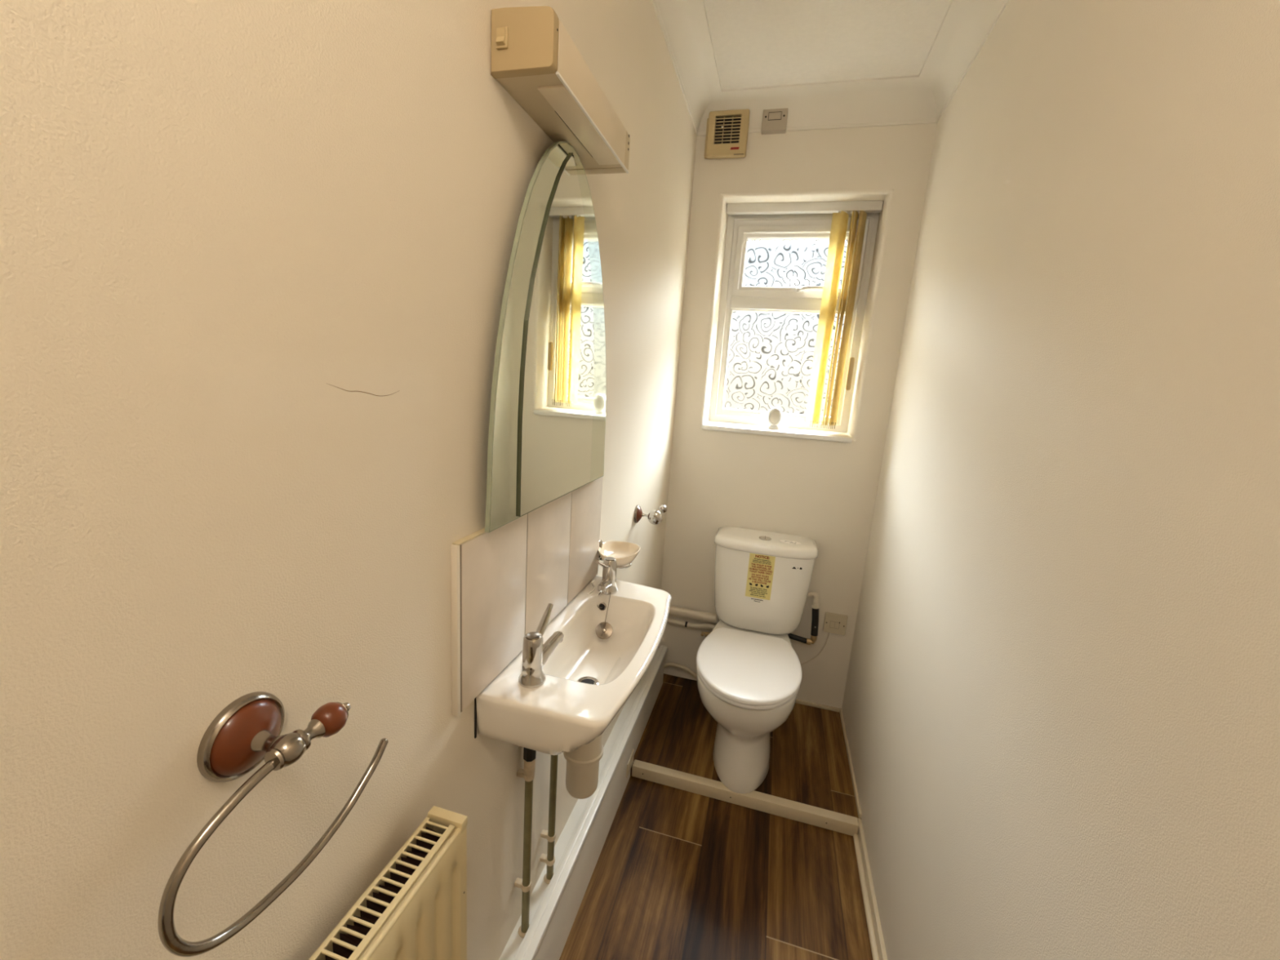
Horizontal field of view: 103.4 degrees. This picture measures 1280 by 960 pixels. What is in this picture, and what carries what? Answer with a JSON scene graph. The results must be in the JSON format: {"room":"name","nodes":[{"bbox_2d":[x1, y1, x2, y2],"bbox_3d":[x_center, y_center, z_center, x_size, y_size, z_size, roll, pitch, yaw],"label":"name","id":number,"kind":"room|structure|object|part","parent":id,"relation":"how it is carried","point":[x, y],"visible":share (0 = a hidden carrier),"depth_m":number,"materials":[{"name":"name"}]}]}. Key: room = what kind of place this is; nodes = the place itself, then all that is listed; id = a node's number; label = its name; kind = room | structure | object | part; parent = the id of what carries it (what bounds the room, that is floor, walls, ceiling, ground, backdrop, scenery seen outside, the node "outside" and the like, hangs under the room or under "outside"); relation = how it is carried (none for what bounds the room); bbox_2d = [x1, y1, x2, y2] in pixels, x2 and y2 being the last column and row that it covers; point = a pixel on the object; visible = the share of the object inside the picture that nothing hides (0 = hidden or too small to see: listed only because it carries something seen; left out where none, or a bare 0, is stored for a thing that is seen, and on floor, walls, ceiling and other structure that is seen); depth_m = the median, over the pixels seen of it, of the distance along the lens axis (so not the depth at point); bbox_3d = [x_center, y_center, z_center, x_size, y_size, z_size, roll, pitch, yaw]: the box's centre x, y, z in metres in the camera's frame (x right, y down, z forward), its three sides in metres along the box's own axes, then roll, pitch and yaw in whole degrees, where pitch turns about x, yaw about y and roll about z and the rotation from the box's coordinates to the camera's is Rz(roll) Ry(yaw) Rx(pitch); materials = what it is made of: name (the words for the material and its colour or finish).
{"room":"toilet room","nodes":[
{"label":"toilet room","id":0,"kind":"room"},
{"bbox_2d":[0,0,697,959],"bbox_3d":[-0.395,0.051,0.388,0.120,2.500,4.149,7,12,14],"label":"wall","id":1,"kind":"structure","parent":0,"point":[255,255],"depth_m":0.42,"materials":[{"name":"paint"}]},
{"bbox_2d":[157,691,388,956],"bbox_3d":[-0.312,0.266,0.439,0.064,0.162,0.206,7,12,14],"label":"towel ring","id":2,"kind":"object","parent":1,"relation":"attached to","point":[246,732],"visible":1,"depth_m":0.41,"materials":[{"name":"silver metal"}]},
{"bbox_3d":[-0.311,0.222,0.425,0.028,0.018,0.018,7,12,14],"label":"post","id":3,"kind":"part","parent":2,"relation":"part of","materials":[{"name":"silver metal"}]},
{"bbox_2d":[308,805,467,959],"bbox_3d":[-0.362,0.769,0.448,0.079,0.575,0.594,7,12,14],"label":"radiator","id":4,"kind":"object","parent":1,"relation":"attached to","point":[415,908],"visible":1,"depth_m":0.60,"materials":[{"name":"beige metal"}]},
{"bbox_3d":[-0.309,0.502,0.384,0.006,0.006,0.592,7,12,14],"label":"seam rail","id":5,"kind":"part","parent":4,"relation":"part of","materials":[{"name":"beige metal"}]},
{"bbox_3d":[-0.331,0.778,0.441,0.012,0.565,0.593,7,12,14],"label":"panel","id":6,"kind":"part","parent":4,"relation":"part of","materials":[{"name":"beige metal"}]},
{"bbox_3d":[-0.274,0.727,0.726,0.043,0.560,0.003,7,12,14],"label":"panel","id":7,"kind":"part","parent":4,"relation":"part of","materials":[{"name":"beige metal"}]},
{"bbox_2d":[514,746,536,937],"bbox_3d":[-0.229,0.686,1.010,0.038,0.534,0.028,7,12,14],"label":"pipe","id":8,"kind":"object","parent":1,"relation":"attached to","point":[527,772],"visible":0.92,"depth_m":1.01,"materials":[{"name":"grey metal"}]},
{"bbox_2d":[523,759,535,777],"bbox_3d":[-0.215,0.556,0.983,0.022,0.033,0.022,7,12,14],"label":"pipe fitting","id":9,"kind":"object","parent":8,"relation":"attached to","point":[529,766],"depth_m":0.97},
{"bbox_2d":[450,475,603,716],"bbox_3d":[-0.184,0.165,0.997,0.012,0.264,0.594,7,12,14],"label":"tile backsplash","id":10,"kind":"structure","parent":1,"relation":"attached to","point":[504,580],"depth_m":0.86,"materials":[{"name":"glazed ceramic"},{"name":"grey grout"},{"name":"paint"}]},
{"bbox_2d":[598,539,640,568],"bbox_3d":[-0.055,0.190,1.310,0.110,0.058,0.136,7,12,14],"label":"soap dish","id":11,"kind":"object","parent":10,"relation":"attached to","point":[624,553],"visible":0.76,"depth_m":1.33,"materials":[{"name":"beige ceramic"}]},
{"bbox_3d":[-0.105,0.186,1.317,0.010,0.058,0.058,7,12,14],"label":"wall plate","id":12,"kind":"part","parent":11,"relation":"part of","materials":[{"name":"silver metal"}]},
{"bbox_2d":[484,141,606,533],"bbox_3d":[-0.143,-0.266,0.916,0.030,0.610,0.502,7,12,14],"label":"wall mirror","id":13,"kind":"object","parent":1,"relation":"attached to","point":[547,421],"visible":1,"depth_m":0.84,"materials":[{"name":"clear glass"}]},
{"bbox_3d":[-0.134,-0.258,0.905,0.004,0.593,0.316,7,12,14],"label":"glass","id":14,"kind":"part","parent":13,"relation":"part of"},
{"bbox_2d":[539,754,558,884],"bbox_3d":[-0.197,0.665,1.124,0.038,0.534,0.028,7,12,14],"label":"pipe","id":15,"kind":"object","parent":1,"relation":"attached to","point":[550,835],"visible":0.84,"depth_m":1.14,"materials":[{"name":"silver metal"}]},
{"bbox_2d":[490,5,630,174],"bbox_3d":[-0.106,-0.584,0.789,0.090,0.074,0.338,7,12,14],"label":"light","id":16,"kind":"object","parent":1,"relation":"attached to","point":[534,57],"visible":1,"depth_m":0.69,"materials":[{"name":"beige plastic"}]},
{"bbox_2d":[495,26,508,49],"bbox_3d":[-0.175,-0.560,0.641,0.016,0.023,0.012,7,12,14],"label":"rocker switch","id":17,"kind":"object","parent":16,"relation":"attached to","point":[501,33],"depth_m":0.64,"materials":[{"name":"plastic"}]},
{"bbox_2d":[537,19,626,164],"bbox_3d":[-0.085,-0.575,0.782,0.042,0.062,0.287,7,12,14],"label":"diffuser","id":18,"kind":"object","parent":16,"relation":"attached to","point":[569,91],"depth_m":0.74,"materials":[{"name":"beige plastic"}]},
{"bbox_2d":[474,556,671,755],"bbox_3d":[-0.077,0.308,1.022,0.238,0.213,0.539,7,12,14],"label":"basin","id":19,"kind":"object","parent":1,"relation":"attached to","point":[571,676],"visible":0.98,"depth_m":0.87,"materials":[{"name":"ceramic"}]},
{"bbox_2d":[518,603,564,688],"bbox_3d":[-0.168,0.278,0.864,0.045,0.104,0.112,7,12,14],"label":"tap","id":20,"kind":"object","parent":19,"relation":"on","point":[535,654],"depth_m":0.83,"materials":[{"name":"silver metal"}]},
{"bbox_2d":[563,733,603,799],"bbox_3d":[-0.147,0.532,1.036,0.150,0.213,0.081,7,12,14],"label":"trap","id":21,"kind":"object","parent":19,"relation":"attached to","point":[582,771],"visible":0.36,"depth_m":1.01,"materials":[{"name":"white plastic"}]},
{"bbox_2d":[565,760,599,799],"bbox_3d":[-0.118,0.598,1.040,0.068,0.087,0.068,7,12,14],"label":"cup","id":22,"kind":"object","parent":21,"relation":"on","point":[581,776],"depth_m":1.01,"materials":[{"name":"white plastic"}]},
{"bbox_3d":[-0.089,0.296,1.165,0.030,0.054,0.072,5,11,6],"label":"plug chain","id":23,"kind":"part","parent":19,"relation":"part of","materials":[{"name":"metal"}]},
{"bbox_2d":[595,556,617,595],"bbox_3d":[-0.081,0.222,1.173,0.045,0.104,0.112,7,12,14],"label":"tap","id":24,"kind":"object","parent":19,"relation":"on","point":[608,586],"depth_m":1.19,"materials":[{"name":"silver metal"}]},
{"bbox_2d":[498,644,667,959],"bbox_3d":[-0.161,0.987,1.357,0.066,0.218,1.850,7,12,14],"label":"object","id":25,"kind":"structure","parent":1,"relation":"attached to","point":[554,906],"depth_m":1.30,"materials":[{"name":"paint"}]},
{"bbox_2d":[626,748,634,777],"bbox_3d":[-0.035,0.964,1.722,0.008,0.051,0.077,7,12,14],"label":"trim","id":26,"kind":"structure","parent":1,"relation":"attached to","point":[630,762],"depth_m":1.72,"materials":[{"name":"white wood"}]},
{"bbox_2d":[632,657,665,754],"bbox_3d":[0.010,0.864,1.982,0.058,0.156,0.512,7,12,14],"label":"trim","id":27,"kind":"structure","parent":1,"relation":"attached to","point":[638,730],"depth_m":1.95,"materials":[{"name":"paint"}]},
{"bbox_2d":[633,505,666,524],"bbox_3d":[0.041,0.110,1.687,0.090,0.060,0.160,7,12,14],"label":"toilet roll holder","id":28,"kind":"object","parent":1,"relation":"attached to","point":[655,517],"visible":1,"depth_m":1.63,"materials":[{"name":"silver metal"}]},
{"bbox_2d":[651,0,1009,136],"bbox_3d":[0.107,-0.962,-0.010,0.810,0.100,3.769,7,12,14],"label":"trim","id":29,"kind":"structure","parent":1,"relation":"attached to","point":[922,98],"depth_m":1.66,"materials":[{"name":"paint"}]},
{"bbox_2d":[559,673,872,959],"bbox_3d":[-0.062,1.306,0.386,1.050,0.090,3.889,7,12,14],"label":"floor","id":30,"kind":"structure","parent":0,"point":[677,874],"depth_m":1.46,"materials":[{"name":"brown wood"}]},
{"bbox_2d":[663,662,697,679],"bbox_3d":[0.213,0.867,2.226,0.248,0.079,0.060,11,13,32],"label":"pipe","id":31,"kind":"object","parent":30,"relation":"on","point":[694,674],"visible":0.59,"depth_m":2.24,"materials":[{"name":"white plastic"}]},
{"bbox_2d":[631,759,858,835],"bbox_3d":[0.328,1.046,1.675,0.732,0.043,0.033,7,12,14],"label":"trim","id":32,"kind":"structure","parent":30,"relation":"on","point":[774,805],"depth_m":1.65,"materials":[{"name":"white wood"}]},
{"bbox_2d":[696,526,817,793],"bbox_3d":[0.404,0.625,1.818,0.392,0.742,0.666,7,12,14],"label":"toilet","id":33,"kind":"object","parent":30,"relation":"on","point":[749,673],"visible":1,"depth_m":1.80,"materials":[{"name":"white ceramic"}]},
{"bbox_3d":[0.362,0.640,1.702,0.345,0.015,0.409,7,12,14],"label":"seat","id":34,"kind":"part","parent":33,"relation":"part of","materials":[{"name":"white plastic"}]},
{"bbox_3d":[0.366,0.620,1.708,0.349,0.016,0.438,7,12,14],"label":"lid","id":35,"kind":"part","parent":33,"relation":"part of","materials":[{"name":"white plastic"}]},
{"bbox_3d":[0.491,0.246,1.980,0.392,0.042,0.181,7,12,14],"label":"cistern lid","id":36,"kind":"part","parent":33,"relation":"part of","materials":[{"name":"white ceramic"}]},
{"bbox_2d":[787,591,819,644],"bbox_3d":[0.648,0.553,2.052,0.155,0.222,0.043,7,12,14],"label":"pipe","id":37,"kind":"object","parent":33,"relation":"attached to","point":[815,618],"visible":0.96,"depth_m":2.03,"materials":[{"name":"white plastic"}]},
{"bbox_2d":[657,123,937,708],"bbox_3d":[0.567,-0.231,2.118,0.810,2.500,0.260,7,12,14],"label":"wall","id":38,"kind":"structure","parent":0,"point":[824,492],"depth_m":1.99,"materials":[{"name":"paint"}]},
{"bbox_2d":[666,617,715,636],"bbox_3d":[0.223,0.640,2.207,0.301,0.062,0.032,7,12,17],"label":"pipe","id":39,"kind":"object","parent":38,"relation":"attached to","point":[704,625],"visible":0.73,"depth_m":2.20,"materials":[{"name":"white plastic"}]},
{"bbox_2d":[668,604,717,623],"bbox_3d":[0.207,0.579,2.197,0.261,0.044,0.041,7,12,14],"label":"pipe","id":40,"kind":"object","parent":38,"relation":"attached to","point":[709,617],"visible":0.87,"depth_m":2.18,"materials":[{"name":"white plastic"}]},
{"bbox_2d":[704,109,750,159],"bbox_3d":[0.316,-1.260,1.846,0.154,0.150,0.034,7,12,14],"label":"fan","id":41,"kind":"object","parent":38,"relation":"attached to","point":[726,131],"visible":1,"depth_m":1.84,"materials":[{"name":"beige plastic"}]},
{"bbox_3d":[0.315,-1.264,1.855,0.146,0.146,0.016,7,12,14],"label":"plate","id":42,"kind":"part","parent":41,"relation":"part of","materials":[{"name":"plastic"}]},
{"bbox_2d":[713,114,741,144],"bbox_3d":[0.317,-1.269,1.832,0.094,0.096,0.006,7,12,14],"label":"grille","id":43,"kind":"object","parent":41,"relation":"attached to","point":[726,127],"depth_m":1.83,"materials":[{"name":"plastic"}]},
{"bbox_2d":[760,107,787,134],"bbox_3d":[0.479,-1.281,1.800,0.087,0.077,0.027,7,12,14],"label":"switch","id":44,"kind":"object","parent":38,"relation":"attached to","point":[774,121],"visible":1,"depth_m":1.79,"materials":[{"name":"white plastic"}]},
{"bbox_2d":[702,424,852,442],"bbox_3d":[0.543,-0.193,2.043,0.572,0.019,0.133,7,12,14],"label":"trim","id":45,"kind":"structure","parent":38,"relation":"attached to","point":[717,428],"depth_m":1.98,"materials":[{"name":"white paint"}]},
{"bbox_2d":[766,407,782,429],"bbox_3d":[0.542,-0.248,2.040,0.060,0.090,0.032,7,12,14],"label":"air freshener","id":46,"kind":"object","parent":45,"relation":"on","point":[774,417],"visible":0.99,"depth_m":2.03,"materials":[{"name":"white plastic"}]},
{"bbox_2d":[709,213,879,432],"bbox_3d":[0.593,-0.632,2.022,0.560,0.842,0.091,7,12,14],"label":"window","id":47,"kind":"structure","parent":38,"relation":"in","point":[735,296],"depth_m":2.02,"materials":[{"name":"white plastic"}]},
{"bbox_3d":[0.586,-0.477,2.077,0.470,0.420,0.004,7,12,14],"label":"glass pane","id":48,"kind":"part","parent":47,"relation":"part of","materials":[{"name":"white glass"}]},
{"bbox_3d":[0.608,-0.853,1.994,0.457,0.262,0.051,7,12,14],"label":"sash","id":49,"kind":"part","parent":47,"relation":"part of","materials":[{"name":"white plastic"}]},
{"bbox_3d":[0.611,-0.855,2.001,0.390,0.188,0.004,7,12,14],"label":"glass pane","id":50,"kind":"part","parent":47,"relation":"part of","materials":[{"name":"white glass"}]},
{"bbox_2d":[751,228,852,232],"bbox_3d":[0.617,-0.959,1.944,0.375,0.011,0.005,7,12,14],"label":"vent","id":51,"kind":"object","parent":47,"relation":"attached to","point":[753,230],"depth_m":1.95,"materials":[{"name":"white plastic"}]},
{"bbox_2d":[726,200,883,428],"bbox_3d":[0.581,-0.635,1.976,0.560,0.828,0.068,7,12,14],"label":"vertical blind","id":52,"kind":"object","parent":47,"relation":"attached to","point":[839,210],"visible":1,"depth_m":1.91,"materials":[{"name":"yellow fabric"}]},
{"bbox_3d":[0.834,-0.725,1.892,0.010,0.520,0.003,7,12,14],"label":"control cord","id":53,"kind":"part","parent":52,"relation":"part of","materials":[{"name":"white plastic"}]},
{"bbox_3d":[0.661,-0.737,1.954,0.106,0.023,0.035,7,12,14],"label":"handle","id":54,"kind":"part","parent":47,"relation":"part of","materials":[{"name":"white plastic"}]},
{"bbox_2d":[795,698,839,712],"bbox_3d":[0.595,0.936,2.180,0.501,0.016,0.010,7,12,14],"label":"baseboard","id":55,"kind":"structure","parent":38,"relation":"attached to","point":[797,701],"depth_m":2.13,"materials":[{"name":"white wood"}]},
{"bbox_2d":[800,612,848,665],"bbox_3d":[0.725,0.679,2.096,0.217,0.292,0.010,7,12,14],"label":"fused spur","id":56,"kind":"object","parent":38,"relation":"attached to","point":[833,623],"visible":0.84,"depth_m":2.06,"materials":[{"name":"plastic"}]},
{"bbox_2d":[703,0,951,89],"bbox_3d":[0.132,-1.072,0.037,1.050,0.100,4.149,7,12,14],"label":"ceiling","id":57,"kind":"structure","parent":0,"point":[757,43],"depth_m":1.47,"materials":[{"name":"paint"}]},
{"bbox_2d":[841,0,1279,959],"bbox_3d":[0.500,0.158,0.158,0.120,2.500,4.149,7,12,14],"label":"wall","id":58,"kind":"structure","parent":0,"point":[1060,708],"depth_m":0.67,"materials":[{"name":"paint"}]},
{"bbox_2d":[839,707,862,818],"bbox_3d":[0.767,1.011,1.857,0.009,0.018,0.557,7,12,14],"label":"trim","id":59,"kind":"structure","parent":58,"relation":"attached to","point":[852,775],"depth_m":1.79,"materials":[{"name":"white wood"}]},
{"bbox_2d":[853,817,887,959],"bbox_3d":[0.260,1.365,0.077,0.024,0.045,3.213,7,12,14],"label":"baseboard","id":60,"kind":"structure","parent":58,"relation":"attached to","point":[873,923],"depth_m":1.36,"materials":[{"name":"white wood"}]}
]}

